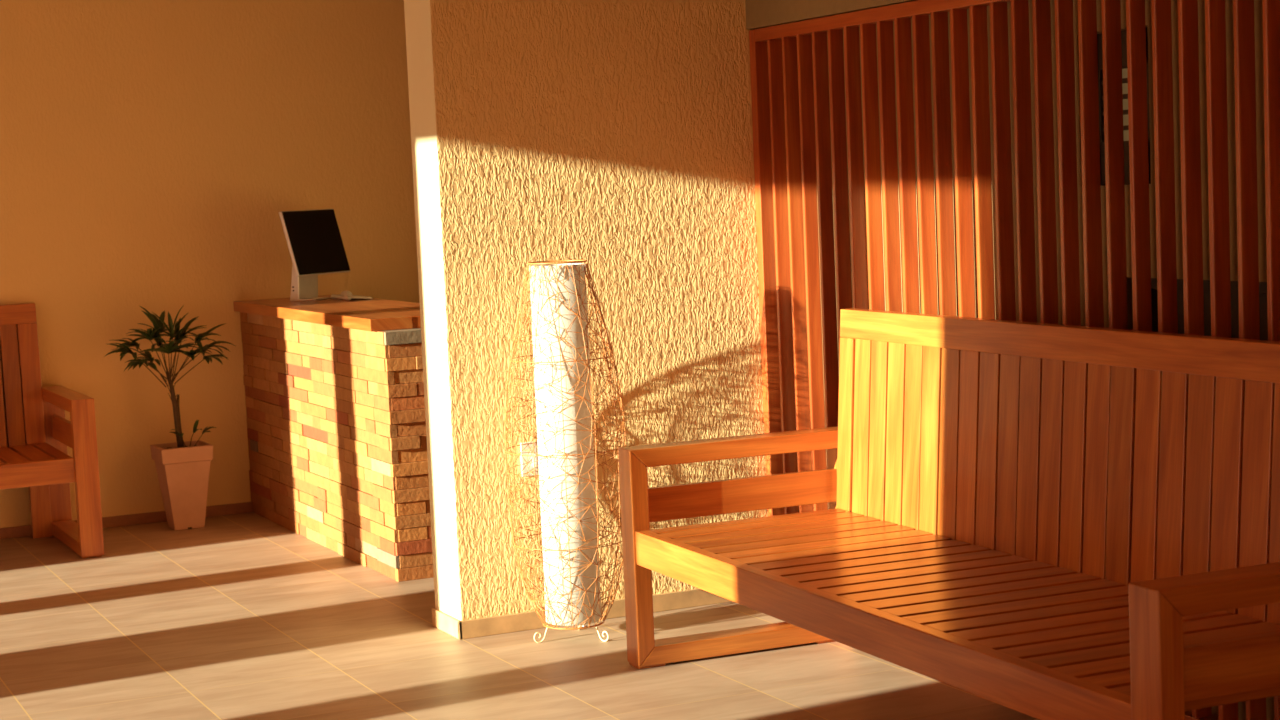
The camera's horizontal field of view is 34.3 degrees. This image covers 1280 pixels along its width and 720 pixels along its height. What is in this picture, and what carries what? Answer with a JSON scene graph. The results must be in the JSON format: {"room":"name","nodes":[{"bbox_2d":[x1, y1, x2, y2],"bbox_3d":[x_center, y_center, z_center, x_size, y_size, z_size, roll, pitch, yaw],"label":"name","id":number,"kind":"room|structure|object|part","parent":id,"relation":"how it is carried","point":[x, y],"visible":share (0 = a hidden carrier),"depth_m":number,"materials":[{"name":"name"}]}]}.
{"room":"reception lobby","nodes":[
{"label":"reception lobby","id":0,"kind":"room"},
{"bbox_2d":[0,0,419,527],"bbox_3d":[-3.921,-0.580,9.079,6.900,2.950,0.200,-5,5,-25],"label":"wall","id":1,"kind":"structure","parent":0,"point":[152,152],"depth_m":9.79,"materials":[{"name":"beige paint"}]},
{"bbox_2d":[0,502,252,538],"bbox_3d":[-3.836,0.872,9.095,6.550,0.050,0.013,-5,5,-25],"label":"baseboard","id":2,"kind":"structure","parent":1,"relation":"attached to","point":[245,507],"depth_m":9.78,"materials":[{"name":"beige tile"}]},
{"bbox_2d":[0,512,1038,719],"bbox_3d":[-1.141,1.428,2.212,8.000,0.120,15.200,-5,5,-25],"label":"floor","id":3,"kind":"structure","parent":0,"point":[241,616],"depth_m":6.78,"materials":[{"name":"tile"}]},
{"bbox_2d":[0,303,103,557],"bbox_3d":[-3.728,0.390,8.658,2.721,1.074,0.813,-5,5,-25],"label":"wooden bench","id":4,"kind":"object","parent":3,"relation":"on","point":[36,457],"visible":1,"depth_m":9.41,"materials":[{"name":"brown wood"}]},
{"bbox_3d":[-3.888,0.212,8.969,2.528,0.759,0.093,-5,5,-25],"label":"backrest","id":5,"kind":"part","parent":4,"relation":"part of","materials":[{"name":"brown wood"}]},
{"bbox_3d":[-3.718,0.504,8.657,2.528,0.024,0.669,-5,5,-25],"label":"seat","id":6,"kind":"part","parent":4,"relation":"part of","materials":[{"name":"brown wood"}]},
{"bbox_3d":[-3.565,0.565,8.342,2.528,0.104,0.041,-5,5,-25],"label":"rail","id":7,"kind":"part","parent":4,"relation":"part of","materials":[{"name":"brown wood"}]},
{"bbox_3d":[-2.757,0.597,9.509,0.087,0.435,0.048,-5,5,-25],"label":"leg","id":8,"kind":"part","parent":4,"relation":"part of","materials":[{"name":"brown wood"}]},
{"bbox_3d":[-2.534,0.481,9.228,0.097,0.678,0.807,-5,5,-25],"label":"armrest","id":9,"kind":"part","parent":4,"relation":"part of","materials":[{"name":"brown wood"}]},
{"bbox_2d":[104,305,234,529],"bbox_3d":[-2.152,0.261,9.578,0.525,1.038,0.463,-2,5,6],"label":"potted palm","id":10,"kind":"object","parent":3,"relation":"on","point":[183,468],"visible":1,"depth_m":9.53,"materials":[{"name":"plant"}]},
{"bbox_2d":[150,440,212,529],"bbox_3d":[-2.115,0.584,9.612,0.240,0.386,0.240,-5,5,-25],"label":"pot","id":11,"kind":"object","parent":10,"relation":"attached to","point":[183,468],"depth_m":9.53,"materials":[{"name":"ceramic"}]},
{"bbox_2d":[233,295,433,581],"bbox_3d":[-1.217,0.272,9.089,0.529,1.022,2.194,-5,5,-25],"label":"reception counter","id":12,"kind":"object","parent":3,"relation":"on","point":[335,400],"depth_m":8.60,"materials":[{"name":"stone"}]},
{"bbox_2d":[279,209,349,300],"bbox_3d":[-1.540,-0.495,9.742,0.150,0.421,0.400,0,6,29],"label":"desktop computer","id":13,"kind":"object","parent":12,"relation":"on","point":[313,237],"visible":0.97,"depth_m":9.71,"materials":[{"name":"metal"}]},
{"bbox_2d":[233,295,420,331],"bbox_3d":[-1.261,-0.215,9.083,0.518,0.048,2.110,-5,5,-25],"label":"countertop","id":14,"kind":"structure","parent":12,"relation":"on","point":[372,314],"depth_m":8.80,"materials":[{"name":"brown wood"}]},
{"bbox_2d":[340,291,351,294],"bbox_3d":[-1.394,-0.313,9.830,0.066,0.033,0.107,-5,5,-25],"label":"computer mouse","id":15,"kind":"object","parent":12,"relation":"on","point":[343,292],"visible":0.45,"depth_m":9.80,"materials":[{"name":"white plastic"}]},
{"bbox_2d":[331,294,371,300],"bbox_3d":[-1.343,-0.294,9.632,0.125,0.023,0.240,-5,5,-25],"label":"keyboard","id":16,"kind":"object","parent":12,"relation":"on","point":[333,296],"visible":1,"depth_m":9.55,"materials":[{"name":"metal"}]},
{"bbox_2d":[505,260,625,642],"bbox_3d":[-0.245,0.302,6.864,0.401,1.258,0.401,-2,5,10],"label":"floor lamp","id":17,"kind":"object","parent":3,"relation":"on","point":[564,406],"visible":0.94,"depth_m":6.78,"materials":[{"name":"white paper"}]},
{"bbox_3d":[-0.247,0.277,6.862,0.186,1.187,0.186,-5,5,-25],"label":"lamp shade","id":18,"kind":"part","parent":17,"relation":"part of","materials":[{"name":"white paper"}]},
{"bbox_2d":[618,308,1279,719],"bbox_3d":[0.831,0.475,5.367,0.813,1.074,2.722,-5,5,-23],"label":"wooden bench","id":19,"kind":"object","parent":3,"relation":"on","point":[1041,521],"visible":1,"depth_m":5.41,"materials":[{"name":"brown wood"}]},
{"bbox_3d":[0.327,0.584,6.589,0.790,0.678,0.097,-5,5,-23],"label":"armrest","id":20,"kind":"part","parent":19,"relation":"part of","materials":[{"name":"brown wood"}]},
{"bbox_3d":[0.503,0.655,5.238,0.041,0.104,2.528,-5,5,-23],"label":"rail","id":21,"kind":"part","parent":19,"relation":"part of","materials":[{"name":"brown wood"}]},
{"bbox_3d":[0.825,0.590,5.372,0.669,0.024,2.528,-5,5,-23],"label":"seat","id":22,"kind":"part","parent":19,"relation":"part of","materials":[{"name":"brown wood"}]},
{"bbox_3d":[1.155,0.292,5.494,0.093,0.759,2.528,-5,5,-23],"label":"backrest","id":23,"kind":"part","parent":19,"relation":"part of","materials":[{"name":"brown wood"}]},
{"bbox_3d":[1.354,0.745,4.179,0.807,0.678,0.097,-5,5,-23],"label":"armrest","id":24,"kind":"part","parent":19,"relation":"part of","materials":[{"name":"brown wood"}]},
{"bbox_2d":[404,0,766,620],"bbox_3d":[-0.152,-0.584,7.236,1.255,2.950,0.260,-5,5,-25],"label":"wall","id":25,"kind":"structure","parent":0,"point":[616,136],"depth_m":7.08,"materials":[{"name":"beige paint"}]},
{"bbox_2d":[520,442,538,476],"bbox_3d":[-0.369,0.337,7.029,0.064,0.116,0.034,-5,5,-25],"label":"wall outlet","id":26,"kind":"object","parent":25,"relation":"attached to","point":[527,448],"visible":0.5,"depth_m":7.03,"materials":[{"name":"white plastic"}]},
{"bbox_2d":[432,588,731,639],"bbox_3d":[-0.093,0.854,7.350,1.268,0.062,0.273,-5,5,-25],"label":"baseboard","id":27,"kind":"structure","parent":25,"relation":"attached to","point":[487,626],"depth_m":7.08,"materials":[{"name":"stone"}]},
{"bbox_2d":[745,0,1273,719],"bbox_3d":[2.255,-0.387,3.707,0.230,2.950,14.800,-5,5,-25],"label":"wall","id":28,"kind":"structure","parent":0,"point":[759,13],"depth_m":5.77,"materials":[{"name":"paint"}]},
{"bbox_2d":[749,0,1279,719],"bbox_3d":[1.277,-0.048,5.678,0.068,2.020,3.834,-5,5,-25],"label":"slatted screen","id":29,"kind":"object","parent":28,"relation":"attached to","point":[783,73],"visible":0.41,"depth_m":6.11,"materials":[{"name":"red wood"}]},
{"bbox_3d":[1.235,-1.031,5.594,0.068,0.044,3.752,-5,5,-25],"label":"rail","id":30,"kind":"part","parent":29,"relation":"part of","materials":[{"name":"red wood"}]},
{"bbox_3d":[1.319,0.934,5.761,0.068,0.048,3.752,-5,5,-25],"label":"rail","id":31,"kind":"part","parent":29,"relation":"part of","materials":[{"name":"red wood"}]},
{"bbox_2d":[1097,27,1150,184],"bbox_3d":[1.363,-0.692,5.670,0.068,0.420,0.300,-5,5,-25],"label":"window","id":32,"kind":"structure","parent":28,"relation":"in","point":[1123,33],"depth_m":5.75,"materials":[{"name":"paint"}]},
{"bbox_3d":[1.390,-0.694,5.682,0.008,0.420,0.300,-5,5,-25],"label":"pane","id":33,"kind":"part","parent":32,"relation":"part of","materials":[{"name":"grey glass"}]},
{"bbox_2d":[1151,278,1267,340],"bbox_3d":[1.784,0.130,5.013,0.050,0.640,1.700,-5,5,-25],"label":"window","id":34,"kind":"structure","parent":28,"relation":"in","point":[1263,310],"depth_m":5.51,"materials":[{"name":"paint"}]}
]}

